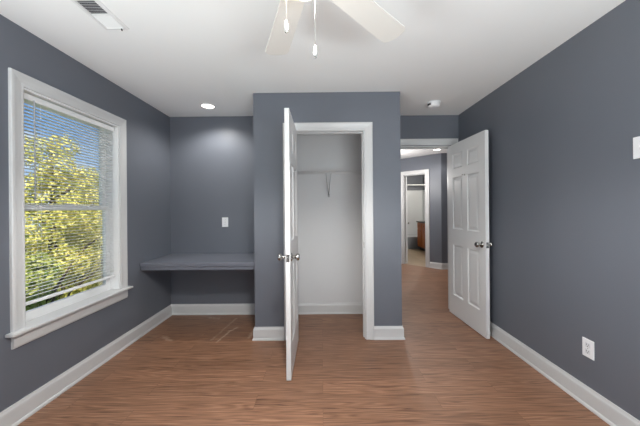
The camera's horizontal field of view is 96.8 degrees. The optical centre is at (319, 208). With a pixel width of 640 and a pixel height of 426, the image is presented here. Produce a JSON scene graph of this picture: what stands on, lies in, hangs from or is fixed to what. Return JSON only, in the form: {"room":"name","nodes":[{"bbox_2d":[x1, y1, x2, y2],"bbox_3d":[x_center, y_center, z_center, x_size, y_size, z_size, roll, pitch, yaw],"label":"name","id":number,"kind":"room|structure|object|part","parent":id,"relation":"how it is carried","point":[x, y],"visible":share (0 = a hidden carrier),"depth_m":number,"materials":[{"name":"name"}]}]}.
{"room":"empty bedroom","nodes":[
{"label":"empty bedroom","id":0,"kind":"room"},
{"bbox_2d":[0,14,170,411],"bbox_3d":[-1.933,0.084,1.094,0.150,2.440,5.069,0,0,0],"label":"wall","id":1,"kind":"structure","parent":0,"point":[24,369],"depth_m":2.30,"materials":[{"name":"grey paint"}]},
{"bbox_2d":[5,68,132,349],"bbox_3d":[-1.912,-0.001,2.197,0.222,1.685,1.068,0,0,0],"label":"window","id":2,"kind":"structure","parent":1,"relation":"in","point":[25,326],"depth_m":2.05,"materials":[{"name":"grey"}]},
{"bbox_3d":[-1.982,-0.373,2.196,0.028,0.758,0.827,0,0,0],"label":"sash","id":3,"kind":"part","parent":2,"relation":"part of","materials":[{"name":"white plastic"}]},
{"bbox_3d":[-1.945,0.352,2.196,0.028,0.764,0.827,0,0,0],"label":"sash","id":4,"kind":"part","parent":2,"relation":"part of","materials":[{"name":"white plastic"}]},
{"bbox_3d":[-1.861,0.747,2.197,0.131,0.020,1.068,0,0,0],"label":"sill","id":5,"kind":"part","parent":2,"relation":"part of","materials":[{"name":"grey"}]},
{"bbox_2d":[24,93,114,305],"bbox_3d":[-1.890,-0.062,2.195,0.049,1.363,0.809,0,0,0],"label":"window blind","id":6,"kind":"object","parent":2,"relation":"attached to","point":[29,98],"visible":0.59,"depth_m":2.10,"materials":[{"name":"white plastic"}]},
{"bbox_3d":[-1.897,-0.052,1.920,0.028,1.310,0.001,0,0,0],"label":"ladder cord","id":7,"kind":"part","parent":6,"relation":"part of","materials":[{"name":"white fabric"}]},
{"bbox_3d":[-1.890,0.610,2.195,0.028,0.018,0.801,0,0,0],"label":"rail","id":8,"kind":"part","parent":6,"relation":"part of","materials":[{"name":"white plastic"}]},
{"bbox_3d":[-1.894,-0.052,2.469,0.028,1.310,0.001,0,0,0],"label":"ladder cord","id":9,"kind":"part","parent":6,"relation":"part of","materials":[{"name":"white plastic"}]},
{"bbox_3d":[-1.946,0.342,2.196,0.006,0.681,0.735,0,0,0],"label":"glass pane","id":10,"kind":"part","parent":2,"relation":"part of","materials":[{"name":"clear glass"}]},
{"bbox_2d":[0,304,171,425],"bbox_3d":[-1.836,1.239,1.084,0.024,0.128,4.849,0,0,0],"label":"baseboard","id":11,"kind":"structure","parent":1,"relation":"attached to","point":[30,404],"depth_m":2.11,"materials":[{"name":"grey wood"}]},
{"bbox_2d":[170,116,254,303],"bbox_3d":[-1.237,0.078,3.565,1.218,2.440,0.120,0,0,0],"label":"wall","id":12,"kind":"structure","parent":0,"point":[212,158],"depth_m":3.51,"materials":[{"name":"grey paint"}]},
{"bbox_2d":[140,253,254,269],"bbox_3d":[-1.244,0.586,3.202,1.194,0.077,0.602,0,0,0],"label":"desk","id":13,"kind":"object","parent":12,"relation":"attached to","point":[220,261],"visible":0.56,"depth_m":2.92,"materials":[{"name":"grey paint"}]},
{"bbox_3d":[-1.246,0.607,2.924,1.190,0.036,0.020,0,0,0],"label":"rail","id":14,"kind":"part","parent":13,"relation":"part of","materials":[{"name":"grey paint"}]},
{"bbox_2d":[172,304,254,314],"bbox_3d":[-1.238,1.234,3.493,1.198,0.128,0.024,0,0,0],"label":"baseboard","id":15,"kind":"structure","parent":12,"relation":"attached to","point":[177,309],"depth_m":3.49,"materials":[{"name":"grey"}]},
{"bbox_2d":[222,217,227,226],"bbox_3d":[-1.170,0.162,3.496,0.076,0.118,0.016,0,0,0],"label":"light switch","id":16,"kind":"object","parent":12,"relation":"attached to","point":[224,219],"visible":1,"depth_m":3.50,"materials":[{"name":"white plastic"}]},
{"bbox_2d":[0,0,624,158],"bbox_3d":[0.879,-1.210,4.221,5.664,0.100,11.350,0,0,0],"label":"ceiling","id":17,"kind":"structure","parent":0,"point":[175,56],"depth_m":2.01,"materials":[{"name":"white paint"}]},
{"bbox_2d":[71,0,128,30],"bbox_3d":[-1.282,-1.130,1.661,0.150,0.022,0.280,0,0,0],"label":"ceiling vent","id":18,"kind":"object","parent":17,"relation":"in","point":[95,9],"visible":1,"depth_m":1.66,"materials":[{"name":"white metal"}]},
{"bbox_2d":[200,103,215,108],"bbox_3d":[-1.242,-1.138,3.146,0.168,0.008,0.168,0,0,0],"label":"recessed light","id":19,"kind":"object","parent":17,"relation":"in","point":[203,105],"visible":1,"depth_m":3.15,"materials":[{"name":"white glass"}]},
{"bbox_2d":[265,0,404,57],"bbox_3d":[-0.088,-0.841,1.016,1.213,0.620,1.240,0,0,0],"label":"ceiling fan","id":20,"kind":"object","parent":17,"relation":"hanging from","point":[367,13],"visible":1,"depth_m":1.33,"materials":[{"name":"white wood"}]},
{"bbox_3d":[-0.183,-0.886,1.417,0.132,0.024,0.450,0,0,-18],"label":"blade","id":21,"kind":"part","parent":20,"relation":"part of","materials":[{"name":"white"}]},
{"bbox_3d":[0.238,-0.890,1.315,0.450,0.024,0.132,0,0,-45],"label":"blade","id":22,"kind":"part","parent":20,"relation":"part of","materials":[{"name":"white wood"}]},
{"bbox_2d":[427,100,440,108],"bbox_3d":[1.244,-1.134,3.104,0.140,0.057,0.140,0,0,0],"label":"smoke detector","id":23,"kind":"object","parent":17,"relation":"attached to","point":[434,104],"visible":1,"depth_m":3.06,"materials":[{"name":"white plastic"}]},
{"bbox_2d":[17,249,609,425],"bbox_3d":[0.900,1.340,4.221,5.664,0.120,11.350,0,0,0],"label":"floor","id":24,"kind":"structure","parent":0,"point":[187,370],"depth_m":2.14,"materials":[{"name":"brown wood"}]},
{"bbox_2d":[407,234,419,248],"bbox_3d":[2.780,1.071,9.382,1.530,0.385,0.790,0,0,0],"label":"bathtub","id":25,"kind":"object","parent":24,"relation":"on","point":[412,242],"visible":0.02,"depth_m":8.99,"materials":[{"name":"white ceramic"}]},
{"bbox_2d":[407,190,424,233],"bbox_3d":[2.772,0.119,9.392,1.530,1.510,0.770,0,0,0],"label":"tub surround","id":26,"kind":"object","parent":25,"relation":"on","point":[415,198],"visible":0.14,"depth_m":9.76,"materials":[{"name":"white plastic"}]},
{"bbox_2d":[416,221,424,250],"bbox_3d":[3.283,0.817,8.324,0.526,0.885,1.220,0,0,0],"label":"bathroom vanity","id":27,"kind":"object","parent":24,"relation":"on","point":[421,224],"visible":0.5,"depth_m":8.57,"materials":[{"name":"orange wood"}]},
{"bbox_3d":[3.060,0.877,8.719,0.020,0.510,0.353,0,0,0],"label":"cabinet door","id":28,"kind":"part","parent":27,"relation":"part of","materials":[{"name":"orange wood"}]},
{"bbox_3d":[3.047,0.877,8.719,0.006,0.390,0.233,0,0,0],"label":"raised panel","id":29,"kind":"part","parent":27,"relation":"part of","materials":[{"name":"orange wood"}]},
{"bbox_3d":[3.045,0.877,8.325,0.006,0.390,0.233,0,0,0],"label":"raised panel","id":30,"kind":"part","parent":27,"relation":"part of","materials":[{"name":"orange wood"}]},
{"bbox_2d":[253,92,401,326],"bbox_3d":[0.076,0.067,3.212,1.452,2.440,0.813,0,0,0],"label":"wall","id":31,"kind":"structure","parent":0,"point":[382,109],"depth_m":2.81,"materials":[{"name":"grey paint"}]},
{"bbox_2d":[252,327,283,340],"bbox_3d":[-0.507,1.228,3.143,0.314,0.128,0.717,0,0,0],"label":"baseboard","id":32,"kind":"structure","parent":31,"relation":"attached to","point":[259,333],"depth_m":2.79,"materials":[{"name":"grey"}]},
{"bbox_2d":[278,108,299,379],"bbox_3d":[-0.238,0.263,2.448,0.171,2.037,0.672,0,0,0],"label":"door","id":33,"kind":"structure","parent":31,"relation":"in","point":[292,256],"depth_m":2.18,"materials":[{"name":"white paint"}]},
{"bbox_3d":[-0.296,0.370,2.185,0.058,0.057,0.057,0,0,0],"label":"knob","id":34,"kind":"part","parent":33,"relation":"part of","materials":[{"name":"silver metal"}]},
{"bbox_3d":[-0.246,-0.548,2.317,0.036,0.175,0.173,0,0,0],"label":"panel","id":35,"kind":"part","parent":33,"relation":"part of","materials":[{"name":"white paint"}]},
{"bbox_3d":[-0.242,-0.056,2.317,0.036,0.610,0.173,0,0,0],"label":"panel","id":36,"kind":"part","parent":33,"relation":"part of","materials":[{"name":"white paint"}]},
{"bbox_3d":[-0.236,0.739,2.317,0.036,0.600,0.173,0,0,0],"label":"panel","id":37,"kind":"part","parent":33,"relation":"part of","materials":[{"name":"white paint"}]},
{"bbox_3d":[-0.244,-0.548,2.590,0.036,0.175,0.173,0,0,0],"label":"panel","id":38,"kind":"part","parent":33,"relation":"part of","materials":[{"name":"white paint"}]},
{"bbox_3d":[-0.240,-0.056,2.590,0.036,0.610,0.173,0,0,0],"label":"panel","id":39,"kind":"part","parent":33,"relation":"part of","materials":[{"name":"white paint"}]},
{"bbox_3d":[-0.233,0.739,2.590,0.036,0.600,0.173,0,0,0],"label":"panel","id":40,"kind":"part","parent":33,"relation":"part of","materials":[{"name":"white paint"}]},
{"bbox_3d":[-0.183,0.369,2.184,0.058,0.057,0.057,0,0,0],"label":"knob","id":41,"kind":"part","parent":33,"relation":"part of","materials":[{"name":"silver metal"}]},
{"bbox_2d":[283,122,373,339],"bbox_3d":[0.083,0.218,2.847,0.883,2.138,0.121,0,0,0],"label":"door frame","id":42,"kind":"structure","parent":31,"relation":"attached to","point":[365,129],"depth_m":2.79,"materials":[{"name":"grey wood"}]},
{"bbox_2d":[374,326,404,339],"bbox_3d":[0.685,1.218,3.156,0.301,0.128,0.754,0,0,0],"label":"baseboard","id":43,"kind":"structure","parent":31,"relation":"attached to","point":[380,332],"depth_m":2.79,"materials":[{"name":"grey wood"}]},
{"bbox_2d":[400,138,457,308],"bbox_3d":[1.257,0.203,3.575,0.925,2.147,0.129,0,0,0],"label":"door frame","id":44,"kind":"structure","parent":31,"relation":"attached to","point":[445,141],"depth_m":3.52,"materials":[{"name":"grey wood"}]},
{"bbox_2d":[297,134,362,302],"bbox_3d":[0.076,0.067,3.257,1.272,2.440,0.723,0,0,0],"label":"wall","id":45,"kind":"structure","parent":0,"point":[329,228],"depth_m":3.50,"materials":[{"name":"white paint"}]},
{"bbox_2d":[297,170,361,196],"bbox_3d":[0.074,-0.296,3.348,1.246,0.302,0.300,0,0,0],"label":"wire shelf","id":46,"kind":"object","parent":45,"relation":"attached to","point":[299,172],"visible":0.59,"depth_m":3.30,"materials":[{"name":"white metal"}]},
{"bbox_3d":[0.073,-0.432,3.348,1.240,0.006,0.006,0,0,0],"label":"rail","id":47,"kind":"part","parent":46,"relation":"part of","materials":[{"name":"white metal"}]},
{"bbox_3d":[0.072,-0.432,3.202,1.240,0.006,0.006,0,0,0],"label":"rail","id":48,"kind":"part","parent":46,"relation":"part of","materials":[{"name":"white metal"}]},
{"bbox_2d":[298,303,362,313],"bbox_3d":[0.086,1.223,3.203,1.248,0.128,0.591,0,0,0],"label":"baseboard","id":49,"kind":"structure","parent":45,"relation":"attached to","point":[303,308],"depth_m":3.48,"materials":[{"name":"grey wood"}]},
{"bbox_2d":[407,175,422,234],"bbox_3d":[2.774,0.044,9.836,1.750,2.440,0.100,0,0,0],"label":"wall","id":50,"kind":"structure","parent":0,"point":[418,179],"depth_m":9.78,"materials":[{"name":"grey paint"}]},
{"bbox_2d":[401,153,441,262],"bbox_3d":[1.726,0.053,6.878,0.110,2.440,2.452,0,0,-45],"label":"wall","id":51,"kind":"structure","parent":0,"point":[432,162],"depth_m":6.08,"materials":[{"name":"grey paint"}]},
{"bbox_2d":[406,176,408,262],"bbox_3d":[2.077,0.243,6.874,0.171,2.037,0.500,0,0,13],"label":"door","id":52,"kind":"structure","parent":51,"relation":"in","point":[406,176],"depth_m":6.63,"materials":[{"name":"white paint"}]},
{"bbox_2d":[401,169,429,267],"bbox_3d":[2.159,0.203,6.428,0.129,2.133,0.699,0,0,-45],"label":"door frame","id":53,"kind":"structure","parent":51,"relation":"attached to","point":[426,171],"depth_m":6.38,"materials":[{"name":"grey wood"}]},
{"bbox_2d":[400,115,458,145],"bbox_3d":[2.261,0.048,3.580,2.914,2.440,0.110,0,0,0],"label":"wall","id":54,"kind":"structure","parent":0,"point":[416,126],"depth_m":3.53,"materials":[{"name":"grey paint"}]},
{"bbox_2d":[441,153,447,262],"bbox_3d":[3.140,0.041,6.020,1.180,2.440,0.110,0,0,0],"label":"wall","id":55,"kind":"structure","parent":0,"point":[444,224],"depth_m":5.97,"materials":[{"name":"grey paint"}]},
{"bbox_2d":[430,262,447,269],"bbox_3d":[2.992,1.198,5.968,1.290,0.128,0.178,0,0,8],"label":"baseboard","id":56,"kind":"structure","parent":55,"relation":"attached to","point":[435,265],"depth_m":5.99,"materials":[{"name":"white wood"}]},
{"bbox_2d":[458,0,639,420],"bbox_3d":[1.767,0.052,1.034,0.100,2.440,4.986,0,0,0],"label":"wall","id":57,"kind":"structure","parent":0,"point":[564,175],"depth_m":1.92,"materials":[{"name":"grey paint"}]},
{"bbox_2d":[448,130,492,338],"bbox_3d":[1.622,0.247,3.143,0.171,2.037,0.768,0,0,-2],"label":"door","id":58,"kind":"structure","parent":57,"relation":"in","point":[468,158],"depth_m":3.04,"materials":[{"name":"white paint"}]},
{"bbox_3d":[1.611,-0.564,3.301,0.035,0.175,0.216,0,0,-2],"label":"panel","id":59,"kind":"part","parent":58,"relation":"part of","materials":[{"name":"white paint"}]},
{"bbox_3d":[1.615,-0.071,3.301,0.035,0.610,0.216,0,0,-2],"label":"panel","id":60,"kind":"part","parent":58,"relation":"part of","materials":[{"name":"white paint"}]},
{"bbox_3d":[1.621,0.724,3.301,0.035,0.600,0.216,0,0,-2],"label":"panel","id":61,"kind":"part","parent":58,"relation":"part of","materials":[{"name":"white paint"}]},
{"bbox_3d":[1.620,-0.564,2.985,0.035,0.175,0.216,0,0,-2],"label":"panel","id":62,"kind":"part","parent":58,"relation":"part of","materials":[{"name":"white paint"}]},
{"bbox_3d":[1.624,-0.071,2.985,0.035,0.610,0.216,0,0,-2],"label":"panel","id":63,"kind":"part","parent":58,"relation":"part of","materials":[{"name":"white paint"}]},
{"bbox_3d":[1.630,0.724,2.985,0.035,0.600,0.216,0,0,-2],"label":"panel","id":64,"kind":"part","parent":58,"relation":"part of","materials":[{"name":"white paint"}]},
{"bbox_2d":[490,322,639,425],"bbox_3d":[1.714,1.209,1.075,0.024,0.128,4.866,0,0,0],"label":"baseboard","id":65,"kind":"structure","parent":57,"relation":"attached to","point":[613,415],"depth_m":1.96,"materials":[{"name":"grey wood"}]},
{"bbox_2d":[582,337,593,360],"bbox_3d":[1.723,0.896,1.826,0.009,0.118,0.080,0,0,0],"label":"wall outlet","id":66,"kind":"object","parent":57,"relation":"attached to","point":[587,345],"visible":1,"depth_m":1.82,"materials":[{"name":"white plastic"}]},
{"bbox_2d":[633,136,639,158],"bbox_3d":[1.707,-0.331,1.514,0.016,0.118,0.078,0,0,0],"label":"light switch","id":67,"kind":"object","parent":57,"relation":"attached to","point":[636,140],"visible":1,"depth_m":1.53,"materials":[{"name":"white plastic"}]},
{"label":"outside","id":68,"kind":"structure","parent":0,"visible":0},
{"bbox_3d":[-30.969,4.848,15.152,57.836,0.200,90.000,0,0,0],"label":"ground","id":69,"kind":"structure","parent":68,"visible":0},
{"bbox_2d":[25,251,71,310],"bbox_3d":[-4.379,2.580,4.220,2.091,3.904,1.969,0,0,0],"label":"tree","id":70,"kind":"object","parent":69,"relation":"on","point":[55,298],"visible":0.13,"depth_m":4.22,"materials":[{"name":"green plant"}]},
{"bbox_2d":[25,167,100,293],"bbox_3d":[-11.376,1.359,13.183,3.853,6.456,3.732,0,0,0],"label":"tree","id":71,"kind":"object","parent":69,"relation":"on","point":[69,167],"visible":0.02,"depth_m":12.85,"materials":[{"name":"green plant"}]},
{"bbox_2d":[24,132,102,298],"bbox_3d":[-6.858,1.291,7.467,3.185,6.553,3.602,0,0,-34],"label":"tree","id":72,"kind":"object","parent":69,"relation":"on","point":[72,216],"visible":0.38,"depth_m":7.19,"materials":[{"name":"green plant"}]},
{"bbox_2d":[31,166,102,297],"bbox_3d":[-8.423,1.465,11.127,4.374,6.196,4.120,0,0,31],"label":"tree","id":73,"kind":"object","parent":69,"relation":"on","point":[94,193],"visible":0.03,"depth_m":10.23,"materials":[{"name":"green plant"}]}
]}

